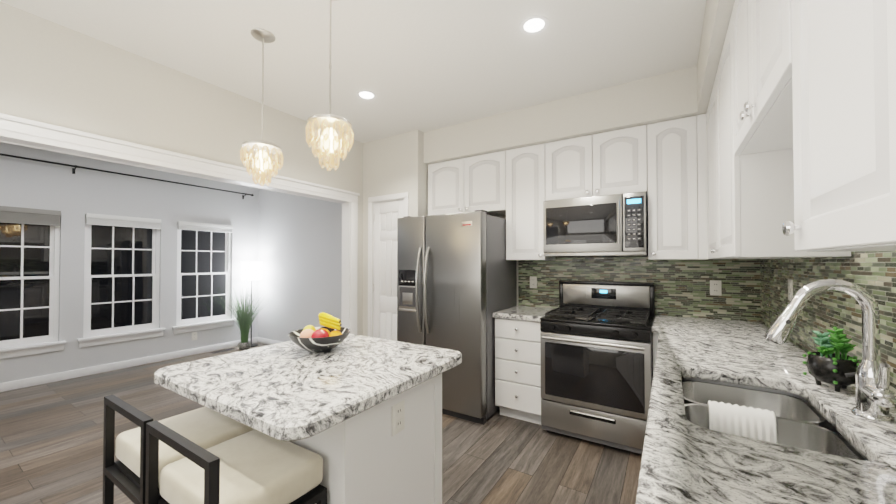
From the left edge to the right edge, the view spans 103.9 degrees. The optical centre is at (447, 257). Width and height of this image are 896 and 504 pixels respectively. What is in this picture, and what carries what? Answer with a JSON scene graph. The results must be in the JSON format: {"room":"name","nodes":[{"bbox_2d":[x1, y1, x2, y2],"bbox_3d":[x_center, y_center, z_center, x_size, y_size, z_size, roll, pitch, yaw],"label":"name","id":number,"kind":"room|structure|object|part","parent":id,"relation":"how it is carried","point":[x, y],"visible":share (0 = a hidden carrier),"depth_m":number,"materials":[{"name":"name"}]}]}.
{"room":"kitchen","nodes":[
{"label":"kitchen","id":0,"kind":"room"},
{"bbox_2d":[0,142,258,382],"bbox_3d":[-4.577,0.032,3.954,0.120,2.750,4.850,-1,-1,32],"label":"wall","id":1,"kind":"structure","parent":0,"point":[77,196],"depth_m":4.44,"materials":[{"name":"paint"}]},
{"bbox_2d":[0,206,65,358],"bbox_3d":[-4.676,0.259,3.727,0.140,1.600,0.845,-1,-1,32],"label":"window","id":2,"kind":"structure","parent":1,"relation":"in","point":[29,274],"depth_m":3.86,"materials":[{"name":"white plastic"}]},
{"bbox_2d":[77,213,164,347],"bbox_3d":[-4.176,0.270,4.522,0.140,1.600,0.845,-1,-1,32],"label":"window","id":3,"kind":"structure","parent":1,"relation":"in","point":[121,274],"depth_m":4.51,"materials":[{"name":"white plastic"}]},
{"bbox_2d":[0,153,253,198],"bbox_3d":[-4.489,-1.036,3.892,0.109,0.095,4.614,-1,-1,32],"label":"curtain rod","id":4,"kind":"object","parent":1,"relation":"attached to","point":[73,169],"visible":1,"depth_m":4.32,"materials":[{"name":"black metal"}]},
{"bbox_2d":[0,337,256,391],"bbox_3d":[-4.519,1.359,3.897,0.013,0.095,4.847,-1,-1,32],"label":"baseboard","id":5,"kind":"structure","parent":1,"relation":"attached to","point":[32,381],"depth_m":4.37,"materials":[{"name":"white"}]},
{"bbox_2d":[192,332,196,339],"bbox_3d":[-3.729,1.154,5.159,0.009,0.116,0.072,-1,-1,32],"label":"outlet","id":6,"kind":"object","parent":1,"relation":"attached to","point":[194,335],"visible":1,"depth_m":5.16,"materials":[{"name":"white plastic"}]},
{"bbox_2d":[172,221,235,333],"bbox_3d":[-3.678,0.281,5.313,0.140,1.600,0.845,-1,-1,32],"label":"window","id":7,"kind":"structure","parent":1,"relation":"in","point":[203,266],"depth_m":5.31,"materials":[{"name":"white plastic"}]},
{"bbox_2d":[0,2,362,335],"bbox_3d":[-2.402,0.004,1.965,0.120,2.750,6.140,-1,-1,32],"label":"wall","id":8,"kind":"structure","parent":0,"point":[53,73],"depth_m":2.37,"materials":[{"name":"beige paint"}]},
{"bbox_2d":[0,113,359,334],"bbox_3d":[-2.181,0.311,2.300,0.173,2.145,4.130,-1,-1,32],"label":"trim","id":9,"kind":"structure","parent":8,"relation":"attached to","point":[14,130],"depth_m":2.60,"materials":[{"name":"white"}]},
{"bbox_2d":[258,189,341,341],"bbox_3d":[-2.228,0.048,5.075,2.900,2.750,0.690,-1,-1,32],"label":"wall","id":10,"kind":"structure","parent":0,"point":[300,255],"depth_m":5.41,"materials":[{"name":"paint"}]},
{"bbox_2d":[257,337,281,344],"bbox_3d":[-2.052,1.377,5.198,2.744,0.095,0.017,-1,-1,32],"label":"baseboard","id":11,"kind":"structure","parent":10,"relation":"attached to","point":[259,340],"depth_m":5.78,"materials":[{"name":"white"}]},
{"bbox_2d":[0,343,641,503],"bbox_3d":[-2.029,1.427,1.769,6.740,0.100,6.240,-1,-1,32],"label":"floor","id":12,"kind":"structure","parent":0,"point":[51,442],"depth_m":2.50,"materials":[{"name":"laminate"}]},
{"bbox_2d":[103,395,253,503],"bbox_3d":[-0.998,0.938,1.316,0.375,0.865,0.350,-1,-1,32],"label":"stool","id":13,"kind":"object","parent":12,"relation":"on","point":[202,427],"visible":0.58,"depth_m":1.26,"materials":[{"name":"beige fabric"}]},
{"bbox_2d":[210,348,234,353],"bbox_3d":[-3.444,1.424,5.378,0.100,0.007,0.320,-1,-1,32],"label":"floor vent","id":14,"kind":"object","parent":12,"relation":"in","point":[222,350],"visible":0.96,"depth_m":5.37,"materials":[{"name":"grey plastic"}]},
{"bbox_2d":[145,420,326,503],"bbox_3d":[-0.655,0.935,1.100,0.395,0.865,0.350,-1,-1,32],"label":"stool","id":15,"kind":"object","parent":12,"relation":"on","point":[254,467],"visible":0.98,"depth_m":1.05,"materials":[{"name":"beige fabric"}]},
{"bbox_2d":[217,287,268,350],"bbox_3d":[-3.138,0.924,5.333,0.753,1.005,0.882,-1,-1,32],"label":"grass plant","id":16,"kind":"object","parent":12,"relation":"on","point":[244,321],"visible":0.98,"depth_m":5.38,"materials":[{"name":"green plant"}]},
{"bbox_2d":[241,261,261,346],"bbox_3d":[-3.197,0.747,5.705,0.300,1.370,0.300,-1,-1,32],"label":"floor lamp","id":17,"kind":"object","parent":12,"relation":"on","point":[251,270],"visible":0.85,"depth_m":5.60,"materials":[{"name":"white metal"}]},
{"bbox_2d":[154,334,461,503],"bbox_3d":[-0.544,0.908,1.515,0.930,0.930,0.920,-1,-1,32],"label":"kitchen island","id":18,"kind":"object","parent":12,"relation":"on","point":[360,415],"visible":0.88,"depth_m":1.29,"materials":[{"name":"white stone"}]},
{"bbox_2d":[288,312,350,352],"bbox_3d":[-0.614,0.356,1.685,0.284,0.176,0.284,-1,-1,32],"label":"fruit bowl","id":19,"kind":"object","parent":18,"relation":"on","point":[332,334],"visible":1,"depth_m":1.63,"materials":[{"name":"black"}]},
{"bbox_2d":[397,210,516,424],"bbox_3d":[0.083,0.500,3.425,0.903,1.800,0.869,-1,-1,32],"label":"fridge","id":20,"kind":"object","parent":12,"relation":"on","point":[456,281],"visible":0.88,"depth_m":3.05,"materials":[{"name":"silver metal"}]},
{"bbox_2d":[540,280,654,453],"bbox_3d":[1.209,0.799,2.819,0.766,1.185,0.728,-1,-1,32],"label":"range","id":21,"kind":"object","parent":12,"relation":"on","point":[596,343],"visible":0.96,"depth_m":2.59,"materials":[{"name":"silver metal"}]},
{"bbox_2d":[428,0,895,503],"bbox_3d":[-0.302,0.158,1.049,2.776,2.417,5.392,-1,-1,32],"label":"kitchen cabinets","id":22,"kind":"object","parent":12,"relation":"on","point":[784,147],"visible":1,"depth_m":1.14,"materials":[{"name":"white painted wood"},{"name":"granite"},{"name":"brushed nickel"}]},
{"bbox_3d":[0.736,0.502,3.205,0.429,0.040,0.624,-1,-1,32],"label":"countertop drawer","id":23,"kind":"part","parent":22,"relation":"part of","materials":[{"name":"white stone"}]},
{"bbox_2d":[543,192,647,256],"bbox_3d":[1.253,-0.252,2.988,0.774,0.480,0.458,-1,-1,32],"label":"microwave","id":24,"kind":"object","parent":22,"relation":"attached to","point":[615,225],"visible":1,"depth_m":2.81,"materials":[{"name":"silver metal"}]},
{"bbox_2d":[707,400,777,443],"bbox_3d":[0.964,0.573,1.156,0.170,0.174,0.120,-1,-1,32],"label":"towel","id":25,"kind":"object","parent":22,"relation":"hanging from","point":[749,422],"depth_m":1.13,"materials":[{"name":"white fabric"}]},
{"bbox_2d":[636,315,895,503],"bbox_3d":[0.586,0.463,0.484,0.669,0.040,5.389,-1,-1,32],"label":"countertop","id":26,"kind":"structure","parent":22,"relation":"on","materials":[{"name":"white stone"}]},
{"bbox_2d":[682,381,864,459],"bbox_3d":[0.962,0.612,1.109,0.383,0.213,0.646,-1,-1,32],"label":"sink","id":27,"kind":"object","parent":22,"relation":"in","point":[794,422],"depth_m":1.15,"materials":[{"name":"silver metal"}]},
{"bbox_2d":[765,279,895,422],"bbox_3d":[1.130,0.257,1.043,0.282,0.387,0.244,-1,-1,32],"label":"faucet","id":28,"kind":"object","parent":22,"relation":"on","point":[874,399],"depth_m":1.00,"materials":[{"name":"silver metal"}]},
{"bbox_2d":[802,326,860,391],"bbox_3d":[1.337,0.360,1.218,0.148,0.232,0.144,-1,-1,32],"label":"succulent","id":29,"kind":"object","parent":22,"relation":"on","point":[828,362],"visible":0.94,"depth_m":1.20,"materials":[{"name":"green plant"}]},
{"bbox_2d":[0,0,705,142],"bbox_3d":[-2.029,-1.423,1.809,6.740,0.100,6.240,-1,-1,32],"label":"ceiling","id":30,"kind":"structure","parent":0,"point":[424,65],"depth_m":2.28,"materials":[{"name":"paint"}]},
{"bbox_2d":[240,28,282,185],"bbox_3d":[-1.136,-0.899,2.150,0.235,0.932,0.230,-1,-1,32],"label":"pendant light","id":31,"kind":"object","parent":30,"relation":"hanging from","point":[263,162],"visible":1,"depth_m":2.12,"materials":[{"name":"capiz shell"},{"name":"brushed nickel"}]},
{"bbox_2d":[306,0,353,170],"bbox_3d":[-0.601,-0.904,1.789,0.235,0.932,0.230,-1,-1,32],"label":"pendant light","id":32,"kind":"object","parent":30,"relation":"hanging from","point":[329,141],"visible":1,"depth_m":1.75,"materials":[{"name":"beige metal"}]},
{"bbox_2d":[356,90,376,99],"bbox_3d":[-0.679,-1.353,2.920,0.169,0.003,0.169,0,-1,23],"label":"recessed light","id":33,"kind":"object","parent":30,"relation":"in","point":[362,94],"depth_m":2.92,"materials":[{"name":"white plastic"}]},
{"bbox_2d":[519,15,548,34],"bbox_3d":[0.506,-1.365,2.062,0.169,0.003,0.169,0,-1,8],"label":"recessed light","id":34,"kind":"object","parent":30,"relation":"in","point":[534,25],"depth_m":2.06,"materials":[{"name":"white plastic"}]},
{"bbox_2d":[424,67,699,164],"bbox_3d":[0.859,-1.187,3.296,2.400,0.330,0.400,-1,-1,32],"label":"wall","id":35,"kind":"structure","parent":30,"relation":"attached to","point":[681,93],"depth_m":2.95,"materials":[{"name":"beige paint"}]},
{"bbox_2d":[692,0,734,113],"bbox_3d":[0.553,-1.231,0.181,0.400,0.330,6.000,-1,-1,32],"label":"soffit","id":36,"kind":"structure","parent":30,"relation":"attached to","point":[717,15],"depth_m":1.87,"materials":[{"name":"beige paint"}]},
{"bbox_2d":[363,130,424,336],"bbox_3d":[-0.623,0.032,3.929,0.800,2.750,0.120,-1,-1,32],"label":"wall","id":37,"kind":"structure","parent":0,"point":[394,164],"depth_m":3.88,"materials":[{"name":"beige paint"}]},
{"bbox_2d":[368,192,408,340],"bbox_3d":[-0.656,0.355,3.890,0.584,2.102,0.065,-1,-1,32],"label":"pantry door","id":38,"kind":"structure","parent":37,"relation":"in","point":[388,214],"depth_m":3.93,"materials":[{"name":"white wood"}]},
{"bbox_2d":[373,199,403,336],"bbox_3d":[-0.632,0.387,3.928,0.460,2.040,0.122,-1,-1,32],"label":"door frame","id":39,"kind":"structure","parent":37,"relation":"attached to","point":[373,258],"depth_m":4.00,"materials":[{"name":"white"}]},
{"bbox_2d":[425,164,427,215],"bbox_3d":[-0.457,0.035,4.191,0.800,2.750,0.500,-1,-1,32],"label":"wall","id":40,"kind":"structure","parent":0,"point":[426,189],"depth_m":3.81,"materials":[{"name":"beige paint"}]},
{"bbox_2d":[495,215,517,305],"bbox_3d":[1.167,0.024,3.393,2.800,2.750,0.120,-1,-1,32],"label":"wall","id":41,"kind":"structure","parent":0,"point":[502,216],"depth_m":3.61,"materials":[{"name":"beige paint"}]},
{"bbox_2d":[530,276,792,300],"bbox_3d":[0.759,0.199,1.777,1.754,0.161,3.028,-1,-1,32],"label":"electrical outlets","id":42,"kind":"structure","parent":41,"relation":"attached to","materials":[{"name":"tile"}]},
{"bbox_3d":[0.773,-0.023,0.026,0.120,2.750,6.240,-1,-1,32],"label":"wall","id":43,"kind":"structure","parent":0,"visible":0},
{"bbox_2d":[518,256,757,321],"bbox_3d":[1.510,0.250,3.098,1.860,0.570,0.007,-1,-1,32],"label":"wall tile","id":44,"kind":"structure","parent":43,"relation":"attached to","point":[755,290],"depth_m":2.89,"materials":[{"name":"tile"}]},
{"bbox_2d":[758,251,895,409],"bbox_3d":[0.851,0.210,0.268,0.008,0.570,5.500,-1,-1,32],"label":"wall tile","id":45,"kind":"structure","parent":43,"relation":"attached to","point":[873,271],"depth_m":1.43,"materials":[{"name":"tile"}]}
]}

